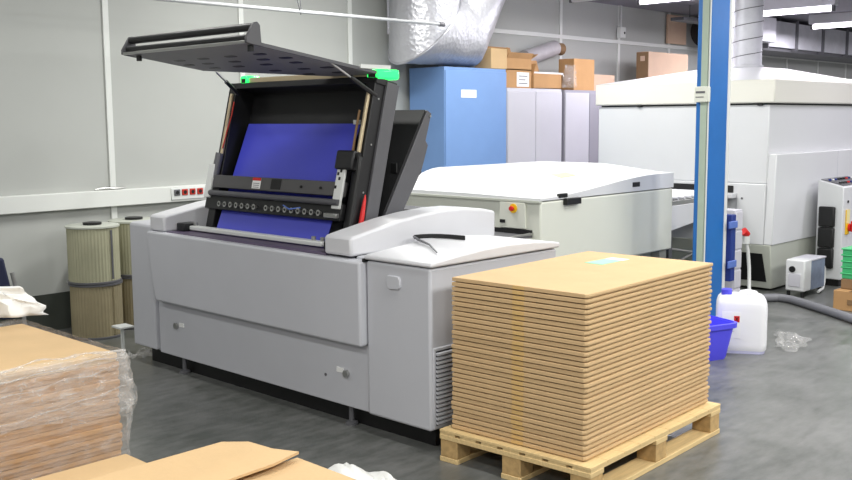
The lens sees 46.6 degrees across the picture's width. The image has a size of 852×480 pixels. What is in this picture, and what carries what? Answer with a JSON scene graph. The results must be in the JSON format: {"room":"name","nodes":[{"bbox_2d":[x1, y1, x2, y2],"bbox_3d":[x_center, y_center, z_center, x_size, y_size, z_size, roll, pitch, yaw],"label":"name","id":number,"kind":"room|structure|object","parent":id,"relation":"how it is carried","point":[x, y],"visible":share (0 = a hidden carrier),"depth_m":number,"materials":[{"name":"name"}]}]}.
{"room":"printing plant","nodes":[
{"label":"printing plant","id":0,"kind":"room"},
{"bbox_2d":[0,0,851,295],"bbox_3d":[0.920,-1.581,10.830,0.120,3.500,23.100,6,10,43],"label":"wall","id":1,"kind":"structure","parent":0,"point":[168,119],"depth_m":7.53,"materials":[{"name":"paint"}]},
{"bbox_2d":[0,291,71,330],"bbox_3d":[0.945,0.033,10.945,0.012,0.268,23.000,6,10,43],"label":"baseboard","id":2,"kind":"structure","parent":1,"relation":"attached to","point":[58,306],"depth_m":7.15,"materials":[{"name":"black plastic"}]},
{"bbox_2d":[0,184,206,214],"bbox_3d":[-3.319,-0.195,6.377,0.078,0.150,8.600,6,10,43],"label":"cable trunking","id":3,"kind":"object","parent":1,"relation":"attached to","point":[16,204],"depth_m":7.30,"materials":[{"name":"white plastic"}]},
{"bbox_2d":[101,0,117,218],"bbox_3d":[-2.354,-1.216,7.324,0.014,3.130,0.048,6,10,43],"label":"trim","id":4,"kind":"structure","parent":1,"relation":"attached to","point":[104,3],"depth_m":7.34,"materials":[{"name":"white"}]},
{"bbox_2d":[347,0,352,64],"bbox_3d":[-0.689,-1.439,9.052,0.014,3.130,0.048,6,10,43],"label":"trim","id":5,"kind":"structure","parent":1,"relation":"attached to","point":[349,2],"depth_m":8.99,"materials":[{"name":"white"}]},
{"bbox_2d":[493,28,851,64],"bbox_3d":[4.729,-2.747,14.611,0.015,0.045,12.000,6,10,43],"label":"trim","id":6,"kind":"structure","parent":1,"relation":"attached to","point":[504,31],"depth_m":11.94,"materials":[{"name":"white"}]},
{"bbox_2d":[666,14,686,44],"bbox_3d":[3.306,-2.773,13.071,0.032,0.370,0.470,6,10,43],"label":"board","id":7,"kind":"object","parent":1,"relation":"attached to","point":[675,31],"visible":0.89,"depth_m":13.03,"materials":[{"name":"cardboard"}]},
{"bbox_2d":[48,285,851,479],"bbox_3d":[4.460,0.598,7.633,9.930,0.100,23.000,6,10,43],"label":"floor","id":8,"kind":"structure","parent":0,"point":[785,413],"depth_m":4.96,"materials":[{"name":"concrete"}]},
{"bbox_2d":[0,258,26,324],"bbox_3d":[-2.419,0.490,5.202,0.381,0.801,0.551,6,10,43],"label":"office chair","id":9,"kind":"object","parent":8,"relation":"on","point":[4,281],"visible":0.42,"depth_m":5.16,"materials":[{"name":"blue fabric"}]},
{"bbox_2d":[68,280,124,340],"bbox_3d":[-2.320,0.481,6.981,0.366,0.385,0.366,6,10,43],"label":"filter","id":10,"kind":"object","parent":8,"relation":"on","point":[94,308],"visible":0.74,"depth_m":6.83,"materials":[{"name":"paper"}]},
{"bbox_2d":[64,221,121,284],"bbox_3d":[-2.327,0.082,6.928,0.366,0.418,0.366,6,10,43],"label":"filter","id":11,"kind":"object","parent":10,"relation":"on","point":[93,252],"visible":1,"depth_m":6.79,"materials":[{"name":"paper"}]},
{"bbox_2d":[122,277,133,329],"bbox_3d":[-2.138,0.437,7.329,0.366,0.385,0.366,6,10,43],"label":"filter","id":12,"kind":"object","parent":8,"relation":"on","point":[127,290],"visible":0.12,"depth_m":7.16,"materials":[{"name":"paper"}]},
{"bbox_2d":[108,216,149,276],"bbox_3d":[-2.140,0.037,7.280,0.366,0.418,0.366,6,10,43],"label":"filter","id":13,"kind":"object","parent":12,"relation":"on","point":[124,228],"visible":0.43,"depth_m":7.12,"materials":[{"name":"paper"}]},
{"bbox_2d":[121,22,559,445],"bbox_3d":[-0.676,-0.130,5.459,2.580,1.944,1.478,6,10,43],"label":"platesetter","id":14,"kind":"object","parent":8,"relation":"on","point":[301,276],"visible":0.98,"depth_m":5.16,"materials":[{"name":"grey paint"}]},
{"bbox_2d":[367,69,398,79],"bbox_3d":[-0.222,-0.858,5.143,0.085,0.052,0.160,6,10,43],"label":"lamp","id":15,"kind":"object","parent":14,"relation":"on","point":[378,74],"depth_m":5.10,"materials":[{"name":"green"}]},
{"bbox_2d":[378,110,430,216],"bbox_3d":[-0.569,-0.446,5.685,1.306,0.585,0.382,6,10,43],"label":"tray","id":16,"kind":"object","parent":14,"relation":"on","point":[402,144],"depth_m":5.26,"materials":[{"name":"black plastic"}]},
{"bbox_2d":[433,344,454,429],"bbox_3d":[0.201,0.650,4.608,0.021,0.374,0.473,6,10,43],"label":"vent grille","id":17,"kind":"object","parent":14,"relation":"attached to","point":[442,353],"depth_m":4.47,"materials":[{"name":"grey plastic"}]},
{"bbox_2d":[328,462,395,479],"bbox_3d":[-0.291,0.970,4.066,0.464,0.084,0.279,6,10,43],"label":"plastic sheet","id":18,"kind":"object","parent":8,"relation":"on","point":[350,470],"visible":0.62,"depth_m":4.07,"materials":[{"name":"white plastic"}]},
{"bbox_2d":[409,66,505,172],"bbox_3d":[0.329,-0.687,9.790,0.473,1.985,0.905,6,10,43],"label":"tall cabinet","id":19,"kind":"object","parent":8,"relation":"on","point":[466,106],"visible":0.46,"depth_m":9.45,"materials":[{"name":"metal"}]},
{"bbox_2d":[475,48,506,68],"bbox_3d":[0.645,-1.795,9.823,0.210,0.200,0.247,6,10,43],"label":"cardboard box","id":20,"kind":"object","parent":19,"relation":"on","point":[494,58],"visible":0.61,"depth_m":9.73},
{"bbox_2d":[506,88,561,162],"bbox_3d":[0.971,-0.684,10.469,0.470,1.805,0.915,6,10,43],"label":"tall cabinet","id":21,"kind":"object","parent":8,"relation":"on","point":[533,116],"visible":0.41,"depth_m":10.21,"materials":[{"name":"metal"}]},
{"bbox_2d":[506,70,530,87],"bbox_3d":[0.845,-1.641,10.122,0.273,0.180,0.412,6,10,43],"label":"cardboard box","id":22,"kind":"object","parent":21,"relation":"on","point":[514,78],"visible":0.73,"depth_m":10.02,"materials":[{"name":"cardboard"}]},
{"bbox_2d":[488,46,537,70],"bbox_3d":[0.889,-1.858,10.134,0.314,0.245,0.509,6,10,43],"label":"open cardboard box","id":23,"kind":"object","parent":22,"relation":"on","point":[515,60],"visible":0.62,"depth_m":10.01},
{"bbox_2d":[531,61,560,88],"bbox_3d":[1.156,-1.756,10.483,0.331,0.315,0.480,6,10,43],"label":"open cardboard box","id":24,"kind":"object","parent":21,"relation":"on","point":[538,81],"visible":0.5,"depth_m":10.36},
{"bbox_2d":[519,41,565,61],"bbox_3d":[1.292,-2.065,10.940,0.170,0.296,0.692,6,10,43],"label":"roll","id":25,"kind":"object","parent":24,"relation":"on","point":[550,49],"visible":0.8,"depth_m":10.88,"materials":[{"name":"plastic"}]},
{"bbox_2d":[406,161,673,257],"bbox_3d":[0.763,0.018,7.535,1.323,1.126,2.140,6,10,43],"label":"machine","id":26,"kind":"object","parent":8,"relation":"on","point":[606,208],"visible":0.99,"depth_m":7.21,"materials":[{"name":"white metal"}]},
{"bbox_2d":[440,401,720,479],"bbox_3d":[0.733,0.878,4.550,0.775,0.144,1.155,6,9,41],"label":"wooden pallet","id":27,"kind":"object","parent":8,"relation":"on","point":[519,462],"visible":0.58,"depth_m":4.24,"materials":[{"name":"brown wood"}]},
{"bbox_2d":[452,398,707,460],"bbox_3d":[0.731,0.794,4.548,0.684,0.021,1.093,6,9,41],"label":"flat cardboard box","id":28,"kind":"object","parent":27,"relation":"on","point":[457,426],"visible":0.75,"depth_m":4.17,"materials":[{"name":"brown"}]},
{"bbox_2d":[452,394,707,455],"bbox_3d":[0.732,0.773,4.545,0.684,0.021,1.093,6,9,41],"label":"flat cardboard box","id":29,"kind":"object","parent":28,"relation":"on","point":[456,421],"visible":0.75,"depth_m":4.17,"materials":[{"name":"brown"}]},
{"bbox_2d":[452,390,707,450],"bbox_3d":[0.731,0.753,4.542,0.684,0.021,1.093,6,9,41],"label":"flat cardboard box","id":30,"kind":"object","parent":29,"relation":"on","point":[455,416],"visible":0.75,"depth_m":4.16,"materials":[{"name":"brown"}]},
{"bbox_2d":[453,385,709,445],"bbox_3d":[0.736,0.732,4.539,0.684,0.021,1.093,6,9,41],"label":"flat cardboard box","id":31,"kind":"object","parent":30,"relation":"on","point":[706,387],"visible":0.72,"depth_m":4.17,"materials":[{"name":"brown"}]},
{"bbox_2d":[452,381,707,439],"bbox_3d":[0.729,0.711,4.538,0.684,0.021,1.093,6,9,41],"label":"flat cardboard box","id":32,"kind":"object","parent":31,"relation":"on","point":[464,409],"visible":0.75,"depth_m":4.17,"materials":[{"name":"brown"}]},
{"bbox_2d":[451,377,707,434],"bbox_3d":[0.727,0.690,4.536,0.684,0.021,1.093,6,9,41],"label":"flat cardboard box","id":33,"kind":"object","parent":32,"relation":"on","point":[454,402],"visible":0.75,"depth_m":4.16,"materials":[{"name":"brown"}]},
{"bbox_2d":[452,372,709,429],"bbox_3d":[0.733,0.668,4.533,0.684,0.021,1.093,6,9,41],"label":"flat cardboard box","id":34,"kind":"object","parent":33,"relation":"on","point":[471,401],"visible":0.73,"depth_m":4.16,"materials":[{"name":"brown"}]},
{"bbox_2d":[452,368,709,424],"bbox_3d":[0.732,0.648,4.528,0.684,0.021,1.093,6,9,41],"label":"flat cardboard box","id":35,"kind":"object","parent":34,"relation":"on","point":[457,393],"visible":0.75,"depth_m":4.15,"materials":[{"name":"brown"}]},
{"bbox_2d":[453,364,709,419],"bbox_3d":[0.734,0.627,4.525,0.684,0.021,1.093,6,9,41],"label":"flat cardboard box","id":36,"kind":"object","parent":35,"relation":"on","point":[703,367],"visible":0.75,"depth_m":4.16,"materials":[{"name":"brown"}]},
{"bbox_2d":[452,359,708,413],"bbox_3d":[0.731,0.606,4.524,0.684,0.021,1.093,6,9,41],"label":"flat cardboard box","id":37,"kind":"object","parent":36,"relation":"on","point":[458,384],"visible":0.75,"depth_m":4.15,"materials":[{"name":"brown"}]},
{"bbox_2d":[452,355,709,408],"bbox_3d":[0.731,0.585,4.523,0.684,0.021,1.093,6,9,41],"label":"flat cardboard box","id":38,"kind":"object","parent":37,"relation":"on","point":[457,379],"visible":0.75,"depth_m":4.15,"materials":[{"name":"brown"}]},
{"bbox_2d":[452,350,709,403],"bbox_3d":[0.733,0.564,4.520,0.684,0.021,1.093,6,9,41],"label":"flat cardboard box","id":39,"kind":"object","parent":38,"relation":"on","point":[702,354],"visible":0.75,"depth_m":4.15,"materials":[{"name":"brown"}]},
{"bbox_2d":[452,346,708,398],"bbox_3d":[0.729,0.542,4.521,0.684,0.021,1.093,6,9,41],"label":"flat cardboard box","id":40,"kind":"object","parent":39,"relation":"on","point":[455,369],"visible":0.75,"depth_m":4.14,"materials":[{"name":"brown"}]},
{"bbox_2d":[453,342,710,393],"bbox_3d":[0.733,0.522,4.514,0.684,0.021,1.093,6,9,41],"label":"flat cardboard box","id":41,"kind":"object","parent":40,"relation":"on","point":[463,366],"visible":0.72,"depth_m":4.14,"materials":[{"name":"brown"}]},
{"bbox_2d":[452,337,709,388],"bbox_3d":[0.732,0.501,4.509,0.684,0.021,1.093,6,9,41],"label":"flat cardboard box","id":42,"kind":"object","parent":41,"relation":"on","point":[697,343],"visible":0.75,"depth_m":4.14,"materials":[{"name":"brown"}]},
{"bbox_2d":[452,333,709,382],"bbox_3d":[0.729,0.480,4.511,0.684,0.021,1.093,6,9,41],"label":"flat cardboard box","id":43,"kind":"object","parent":42,"relation":"on","point":[455,355],"visible":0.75,"depth_m":4.13,"materials":[{"name":"brown"}]},
{"bbox_2d":[452,329,710,377],"bbox_3d":[0.732,0.459,4.509,0.684,0.021,1.093,6,9,41],"label":"flat cardboard box","id":44,"kind":"object","parent":43,"relation":"on","point":[667,345],"visible":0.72,"depth_m":4.14,"materials":[{"name":"brown"}]},
{"bbox_2d":[451,324,709,372],"bbox_3d":[0.728,0.438,4.505,0.684,0.021,1.093,6,9,41],"label":"flat cardboard box","id":45,"kind":"object","parent":44,"relation":"on","point":[455,345],"visible":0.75,"depth_m":4.13,"materials":[{"name":"brown"}]},
{"bbox_2d":[453,320,710,366],"bbox_3d":[0.734,0.417,4.502,0.684,0.021,1.093,6,9,41],"label":"flat cardboard box","id":46,"kind":"object","parent":45,"relation":"on","point":[704,323],"visible":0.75,"depth_m":4.13,"materials":[{"name":"brown"}]},
{"bbox_2d":[452,316,710,361],"bbox_3d":[0.730,0.396,4.500,0.684,0.021,1.093,6,9,41],"label":"flat cardboard box","id":47,"kind":"object","parent":46,"relation":"on","point":[461,337],"visible":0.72,"depth_m":4.13,"materials":[{"name":"brown"}]},
{"bbox_2d":[452,311,710,356],"bbox_3d":[0.728,0.375,4.495,0.684,0.021,1.093,6,9,41],"label":"flat cardboard box","id":48,"kind":"object","parent":47,"relation":"on","point":[455,331],"visible":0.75,"depth_m":4.12,"materials":[{"name":"brown"}]},
{"bbox_2d":[453,307,711,351],"bbox_3d":[0.733,0.354,4.493,0.684,0.021,1.093,6,9,41],"label":"flat cardboard box","id":49,"kind":"object","parent":48,"relation":"on","point":[692,314],"visible":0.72,"depth_m":4.12,"materials":[{"name":"brown"}]},
{"bbox_2d":[452,302,710,345],"bbox_3d":[0.730,0.334,4.488,0.684,0.021,1.093,6,9,41],"label":"flat cardboard box","id":50,"kind":"object","parent":49,"relation":"on","point":[668,317],"visible":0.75,"depth_m":4.12,"materials":[{"name":"brown"}]},
{"bbox_2d":[452,298,710,340],"bbox_3d":[0.729,0.312,4.488,0.684,0.021,1.093,6,9,41],"label":"flat cardboard box","id":51,"kind":"object","parent":50,"relation":"on","point":[669,312],"visible":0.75,"depth_m":4.11,"materials":[{"name":"brown"}]},
{"bbox_2d":[452,294,710,335],"bbox_3d":[0.729,0.291,4.486,0.684,0.021,1.093,6,9,41],"label":"flat cardboard box","id":52,"kind":"object","parent":51,"relation":"on","point":[454,312],"visible":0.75,"depth_m":4.11,"materials":[{"name":"brown"}]},
{"bbox_2d":[453,289,711,329],"bbox_3d":[0.732,0.270,4.482,0.684,0.021,1.093,6,9,41],"label":"flat cardboard box","id":53,"kind":"object","parent":52,"relation":"on","point":[705,292],"visible":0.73,"depth_m":4.11,"materials":[{"name":"brown"}]},
{"bbox_2d":[452,285,710,324],"bbox_3d":[0.728,0.249,4.479,0.684,0.021,1.093,6,9,41],"label":"flat cardboard box","id":54,"kind":"object","parent":53,"relation":"on","point":[659,301],"visible":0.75,"depth_m":4.10,"materials":[{"name":"brown"}]},
{"bbox_2d":[452,280,711,319],"bbox_3d":[0.730,0.228,4.479,0.684,0.021,1.093,6,9,41],"label":"flat cardboard box","id":55,"kind":"object","parent":54,"relation":"on","point":[670,293],"visible":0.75,"depth_m":4.10,"materials":[{"name":"brown"}]},
{"bbox_2d":[452,276,711,313],"bbox_3d":[0.728,0.207,4.475,0.684,0.021,1.093,6,9,41],"label":"flat cardboard box","id":56,"kind":"object","parent":55,"relation":"on","point":[455,293],"visible":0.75,"depth_m":4.10,"materials":[{"name":"brown"}]},
{"bbox_2d":[452,271,711,308],"bbox_3d":[0.730,0.186,4.472,0.684,0.021,1.093,6,9,41],"label":"flat cardboard box","id":57,"kind":"object","parent":56,"relation":"on","point":[684,280],"visible":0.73,"depth_m":4.10,"materials":[{"name":"brown"}]},
{"bbox_2d":[452,267,711,303],"bbox_3d":[0.728,0.166,4.469,0.684,0.021,1.093,6,9,41],"label":"flat cardboard box","id":58,"kind":"object","parent":57,"relation":"on","point":[663,281],"visible":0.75,"depth_m":4.09,"materials":[{"name":"brown"}]},
{"bbox_2d":[452,251,712,297],"bbox_3d":[0.730,0.145,4.467,0.684,0.021,1.093,6,9,41],"label":"flat cardboard box","id":59,"kind":"object","parent":58,"relation":"on","point":[567,275],"visible":1,"depth_m":4.35,"materials":[{"name":"brown"}]},
{"bbox_2d":[561,90,601,162],"bbox_3d":[1.639,-0.771,11.163,0.470,1.800,0.900,6,10,43],"label":"tall cabinet","id":60,"kind":"object","parent":8,"relation":"on","point":[580,112],"visible":0.25,"depth_m":10.81,"materials":[{"name":"grey metal"}]},
{"bbox_2d":[559,58,593,90],"bbox_3d":[1.664,-1.822,10.941,0.205,0.341,0.392,6,10,43],"label":"cardboard box","id":61,"kind":"object","parent":60,"relation":"on","point":[578,74],"visible":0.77,"depth_m":10.82,"materials":[{"name":"cardboard"}]},
{"bbox_2d":[666,189,693,259],"bbox_3d":[1.853,0.004,8.665,1.190,0.865,0.950,6,10,43],"label":"conveyor","id":62,"kind":"object","parent":8,"relation":"on","point":[682,199],"visible":0.16,"depth_m":8.04,"materials":[{"name":"silver metal"}]},
{"bbox_2d":[692,0,737,315],"bbox_3d":[2.085,-1.090,7.151,0.230,3.400,0.460,6,10,43],"label":"column","id":63,"kind":"structure","parent":8,"relation":"on","point":[714,230],"depth_m":7.12,"materials":[{"name":"metal"}]},
{"bbox_2d":[707,315,736,360],"bbox_3d":[1.730,0.622,6.215,0.366,0.234,0.311,-4,8,-26],"label":"bucket","id":64,"kind":"object","parent":8,"relation":"on","point":[721,328],"visible":0.36,"depth_m":6.12,"materials":[{"name":"blue plastic"}]},
{"bbox_2d":[596,67,851,288],"bbox_3d":[3.117,-0.712,9.831,1.804,1.945,2.580,6,10,43],"label":"machine","id":65,"kind":"object","parent":8,"relation":"on","point":[790,131],"visible":0.62,"depth_m":8.87,"materials":[{"name":"white metal"}]},
{"bbox_2d":[596,67,851,106],"bbox_3d":[3.132,-1.498,9.771,1.785,0.370,2.500,6,10,43],"label":"hood","id":66,"kind":"object","parent":65,"relation":"attached to","point":[750,86],"depth_m":8.96,"materials":[{"name":"white metal"}]},
{"bbox_2d":[731,0,763,67],"bbox_3d":[3.061,-2.093,9.428,0.320,0.897,0.320,6,10,43],"label":"spiral duct","id":67,"kind":"object","parent":65,"relation":"on","point":[747,30],"visible":0.86,"depth_m":9.33,"materials":[{"name":"metal"}]},
{"bbox_2d":[725,208,742,291],"bbox_3d":[2.297,0.157,7.651,0.247,0.800,0.120,6,10,43],"label":"drawer unit","id":68,"kind":"object","parent":8,"relation":"on","point":[734,285],"visible":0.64,"depth_m":7.56,"materials":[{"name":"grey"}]},
{"bbox_2d":[716,288,767,354],"bbox_3d":[2.035,0.514,6.392,0.310,0.402,0.234,1,7,14],"label":"jerrycan","id":69,"kind":"object","parent":8,"relation":"on","point":[748,308],"visible":0.78,"depth_m":6.29,"materials":[{"name":"white plastic"}]},
{"bbox_2d":[742,228,750,288],"bbox_3d":[2.529,0.222,7.813,0.094,0.627,0.227,1,7,10],"label":"hose","id":70,"kind":"object","parent":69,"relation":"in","point":[745,233],"visible":0.73,"depth_m":7.88,"materials":[{"name":"white"}]},
{"bbox_2d":[785,254,825,297],"bbox_3d":[3.243,0.301,8.425,0.187,0.315,0.493,6,10,43],"label":"pump","id":71,"kind":"object","parent":8,"relation":"on","point":[806,272],"visible":0.98,"depth_m":8.29,"materials":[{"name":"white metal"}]},
{"bbox_2d":[762,294,851,322],"bbox_3d":[3.023,0.565,7.278,0.533,0.071,1.850,-4,8,-25],"label":"drain pipe","id":72,"kind":"object","parent":8,"relation":"on","point":[842,315],"visible":0.73,"depth_m":7.70,"materials":[{"name":"grey plastic"}]},
{"bbox_2d":[815,176,851,285],"bbox_3d":[3.812,-0.089,8.988,0.285,0.945,0.725,6,10,43],"label":"machine","id":73,"kind":"object","parent":8,"relation":"on","point":[834,206],"visible":0.91,"depth_m":8.75,"materials":[{"name":"white metal"}]},
{"bbox_2d":[833,288,851,311],"bbox_3d":[3.466,0.451,7.837,0.270,0.157,0.557,6,10,43],"label":"cardboard box","id":74,"kind":"object","parent":8,"relation":"on","point":[842,298],"visible":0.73,"depth_m":7.68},
{"bbox_3d":[2.604,-0.899,12.155,0.485,1.800,1.800,6,10,43],"label":"cabinet","id":75,"kind":"object","parent":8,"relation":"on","visible":0},
{"bbox_2d":[636,51,687,78],"bbox_3d":[2.906,-2.053,12.177,0.170,0.481,0.940,6,10,43],"label":"cardboard box","id":76,"kind":"object","parent":75,"relation":"on","point":[648,64],"visible":0.59,"depth_m":11.95,"materials":[{"name":"cardboard"}]},
{"bbox_3d":[-1.610,1.055,3.234,0.720,0.144,1.020,6,10,43],"label":"wooden pallet","id":77,"kind":"object","parent":8,"relation":"on","visible":0},
{"bbox_3d":[-1.612,0.969,3.213,0.702,0.029,1.000,6,10,43],"label":"flat box","id":78,"kind":"object","parent":77,"relation":"on","visible":0},
{"bbox_3d":[-1.609,0.939,3.212,0.702,0.029,1.000,6,10,43],"label":"flat box","id":79,"kind":"object","parent":78,"relation":"on","visible":0},
{"bbox_3d":[-1.608,0.909,3.211,0.702,0.029,1.000,6,10,43],"label":"flat box","id":80,"kind":"object","parent":79,"relation":"on","visible":0},
{"bbox_3d":[-1.606,0.880,3.205,0.702,0.029,1.000,6,10,43],"label":"flat box","id":81,"kind":"object","parent":80,"relation":"on","visible":0},
{"bbox_3d":[-1.609,0.849,3.204,0.702,0.029,1.000,6,10,43],"label":"flat box","id":82,"kind":"object","parent":81,"relation":"on","visible":0},
{"bbox_3d":[-1.615,0.820,3.197,0.702,0.029,1.000,6,10,43],"label":"flat box","id":83,"kind":"object","parent":82,"relation":"on","visible":0},
{"bbox_3d":[-1.616,0.790,3.194,0.702,0.029,1.000,6,10,43],"label":"flat box","id":84,"kind":"object","parent":83,"relation":"on","visible":0},
{"bbox_3d":[-1.609,0.761,3.190,0.702,0.029,1.000,6,10,43],"label":"flat box","id":85,"kind":"object","parent":84,"relation":"on","visible":0},
{"bbox_2d":[7,449,120,479],"bbox_3d":[-1.615,0.731,3.186,0.702,0.029,1.000,6,10,43],"label":"flat box","id":86,"kind":"object","parent":85,"relation":"on","point":[41,473],"visible":0.18,"depth_m":3.17,"materials":[{"name":"cardboard"}]},
{"bbox_2d":[0,440,122,479],"bbox_3d":[-1.611,0.701,3.183,0.702,0.029,1.000,6,10,43],"label":"flat box","id":87,"kind":"object","parent":86,"relation":"on","point":[34,467],"visible":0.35,"depth_m":3.15,"materials":[{"name":"cardboard"}]},
{"bbox_2d":[0,432,121,471],"bbox_3d":[-1.609,0.671,3.179,0.702,0.029,1.000,6,10,43],"label":"flat box","id":88,"kind":"object","parent":87,"relation":"on","point":[76,447],"visible":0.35,"depth_m":3.14,"materials":[{"name":"cardboard"}]},
{"bbox_2d":[0,422,122,461],"bbox_3d":[-1.608,0.641,3.175,0.702,0.029,1.000,6,10,43],"label":"flat box","id":89,"kind":"object","parent":88,"relation":"on","point":[34,448],"visible":0.35,"depth_m":3.14,"materials":[{"name":"cardboard"}]},
{"bbox_2d":[0,414,120,451],"bbox_3d":[-1.614,0.612,3.174,0.702,0.029,1.000,6,10,43],"label":"flat box","id":90,"kind":"object","parent":89,"relation":"on","point":[64,431],"visible":0.35,"depth_m":3.14,"materials":[{"name":"cardboard"}]},
{"bbox_2d":[0,405,119,441],"bbox_3d":[-1.615,0.582,3.168,0.702,0.029,1.000,6,10,43],"label":"flat box","id":91,"kind":"object","parent":90,"relation":"on","point":[64,422],"visible":0.35,"depth_m":3.13,"materials":[{"name":"cardboard"}]},
{"bbox_2d":[0,397,118,432],"bbox_3d":[-1.614,0.553,3.161,0.702,0.029,1.000,6,10,43],"label":"flat box","id":92,"kind":"object","parent":91,"relation":"on","point":[90,407],"visible":0.35,"depth_m":3.13,"materials":[{"name":"cardboard"}]},
{"bbox_2d":[0,388,118,422],"bbox_3d":[-1.613,0.523,3.157,0.702,0.029,1.000,6,10,43],"label":"flat box","id":93,"kind":"object","parent":92,"relation":"on","point":[103,395],"visible":0.35,"depth_m":3.12,"materials":[{"name":"cardboard"}]},
{"bbox_2d":[0,378,119,413],"bbox_3d":[-1.611,0.493,3.156,0.702,0.029,1.000,6,10,43],"label":"flat box","id":94,"kind":"object","parent":93,"relation":"on","point":[32,401],"visible":0.35,"depth_m":3.12,"materials":[{"name":"cardboard"}]},
{"bbox_2d":[0,370,118,402],"bbox_3d":[-1.614,0.462,3.158,0.702,0.029,1.000,6,10,43],"label":"flat box","id":95,"kind":"object","parent":94,"relation":"on","point":[53,387],"visible":0.35,"depth_m":3.13,"materials":[{"name":"cardboard"}]},
{"bbox_2d":[0,361,118,393],"bbox_3d":[-1.612,0.433,3.151,0.702,0.029,1.000,6,10,43],"label":"flat box","id":96,"kind":"object","parent":95,"relation":"on","point":[111,366],"visible":0.35,"depth_m":3.12,"materials":[{"name":"cardboard"}]},
{"bbox_2d":[0,324,116,383],"bbox_3d":[-1.616,0.404,3.142,0.702,0.029,1.000,6,10,43],"label":"flat box","id":97,"kind":"object","parent":96,"relation":"on","point":[26,352],"visible":1,"depth_m":3.24,"materials":[{"name":"cardboard"}]},
{"bbox_3d":[-1.601,0.686,3.195,0.775,0.666,1.104,6,10,43],"label":"film","id":98,"kind":"object","parent":77,"relation":"attached to","visible":0},
{"bbox_2d":[0,286,48,317],"bbox_3d":[-1.665,0.224,3.697,0.481,0.140,0.050,-2,7,-11],"label":"paper","id":99,"kind":"object","parent":98,"relation":"on","point":[15,302],"visible":1,"depth_m":3.72,"materials":[{"name":"white paper"}]},
{"bbox_3d":[-0.831,1.131,2.563,1.020,0.144,0.720,6,10,43],"label":"wooden pallet","id":100,"kind":"object","parent":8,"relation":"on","visible":0},
{"bbox_3d":[-0.834,1.043,2.555,1.022,0.031,0.700,6,10,43],"label":"flat box","id":101,"kind":"object","parent":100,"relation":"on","visible":0},
{"bbox_3d":[-0.834,1.012,2.551,1.022,0.031,0.700,6,10,43],"label":"flat box","id":102,"kind":"object","parent":101,"relation":"on","visible":0},
{"bbox_3d":[-0.835,0.980,2.547,1.022,0.031,0.700,6,10,43],"label":"flat box","id":103,"kind":"object","parent":102,"relation":"on","visible":0},
{"bbox_3d":[-0.835,0.948,2.543,1.022,0.031,0.700,6,10,43],"label":"flat box","id":104,"kind":"object","parent":103,"relation":"on","visible":0},
{"bbox_3d":[-0.835,0.916,2.539,1.022,0.031,0.700,6,10,43],"label":"flat box","id":105,"kind":"object","parent":104,"relation":"on","visible":0},
{"bbox_3d":[-0.835,0.885,2.536,1.022,0.031,0.700,6,10,43],"label":"flat box","id":106,"kind":"object","parent":105,"relation":"on","visible":0},
{"bbox_3d":[-0.836,0.853,2.532,1.022,0.031,0.700,6,10,43],"label":"flat box","id":107,"kind":"object","parent":106,"relation":"on","visible":0},
{"bbox_3d":[-0.836,0.821,2.528,1.022,0.031,0.700,6,10,43],"label":"flat box","id":108,"kind":"object","parent":107,"relation":"on","visible":0},
{"bbox_3d":[-0.836,0.789,2.524,1.022,0.031,0.700,6,10,43],"label":"flat box","id":109,"kind":"object","parent":108,"relation":"on","visible":0},
{"bbox_2d":[32,454,145,479],"bbox_3d":[-1.003,0.762,2.573,0.762,0.012,0.925,6,10,43],"label":"cardboard sheet","id":110,"kind":"object","parent":109,"relation":"on","point":[114,464],"visible":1,"depth_m":3.02,"materials":[{"name":"cardboard"}]},
{"bbox_2d":[236,458,355,479],"bbox_3d":[-0.412,0.754,2.496,0.802,0.012,0.872,6,10,43],"label":"cardboard sheet","id":111,"kind":"object","parent":110,"relation":"on","point":[296,468],"visible":1,"depth_m":2.94,"materials":[{"name":"cardboard"}]},
{"bbox_2d":[89,442,298,479],"bbox_3d":[-0.784,0.698,2.799,0.305,0.028,0.903,6,10,43],"label":"cardboard sheet","id":112,"kind":"object","parent":111,"relation":"on","point":[221,460],"visible":1,"depth_m":2.96,"materials":[{"name":"cardboard"}]},
{"bbox_2d":[589,0,851,31],"bbox_3d":[8.395,-2.881,11.308,9.830,0.140,11.650,6,10,43],"label":"ceiling","id":113,"kind":"structure","parent":0,"point":[676,7],"depth_m":12.47,"materials":[{"name":"grey paint"}]},
{"bbox_2d":[763,0,837,15],"bbox_3d":[4.124,-2.709,11.504,1.290,0.190,0.100,6,10,43],"label":"lamp","id":114,"kind":"object","parent":113,"relation":"hanging from","point":[770,6],"visible":0.51,"depth_m":11.34,"materials":[{"name":"grey paint"}]},
{"bbox_2d":[762,16,851,63],"bbox_3d":[6.468,-3.097,15.665,0.830,0.460,6.880,6,10,43],"label":"duct","id":115,"kind":"object","parent":113,"relation":"hanging from","point":[796,40],"visible":0.63,"depth_m":14.36,"materials":[{"name":"metal"}]},
{"bbox_2d":[809,12,851,29],"bbox_3d":[5.713,-2.896,12.947,1.400,0.190,0.100,6,10,43],"label":"lamp","id":116,"kind":"object","parent":113,"relation":"hanging from","point":[839,19],"visible":1,"depth_m":13.19,"materials":[{"name":"grey paint"}]},
{"bbox_3d":[0.449,-2.334,2.996,9.830,0.100,11.350,6,10,43],"label":"ceiling","id":117,"kind":"structure","parent":0,"visible":0},
{"bbox_2d":[154,0,445,26],"bbox_3d":[-1.198,-2.231,7.224,0.049,1.106,3.920,6,10,43],"label":"pipe","id":118,"kind":"object","parent":117,"relation":"hanging from","point":[440,24],"visible":1,"depth_m":7.53,"materials":[{"name":"grey"}]},
{"bbox_2d":[387,0,504,66],"bbox_3d":[0.358,-2.373,9.529,0.711,1.412,1.798,6,10,43],"label":"duct","id":119,"kind":"object","parent":117,"relation":"hanging from","point":[464,40],"visible":0.98,"depth_m":9.00,"materials":[{"name":"silver metal"}]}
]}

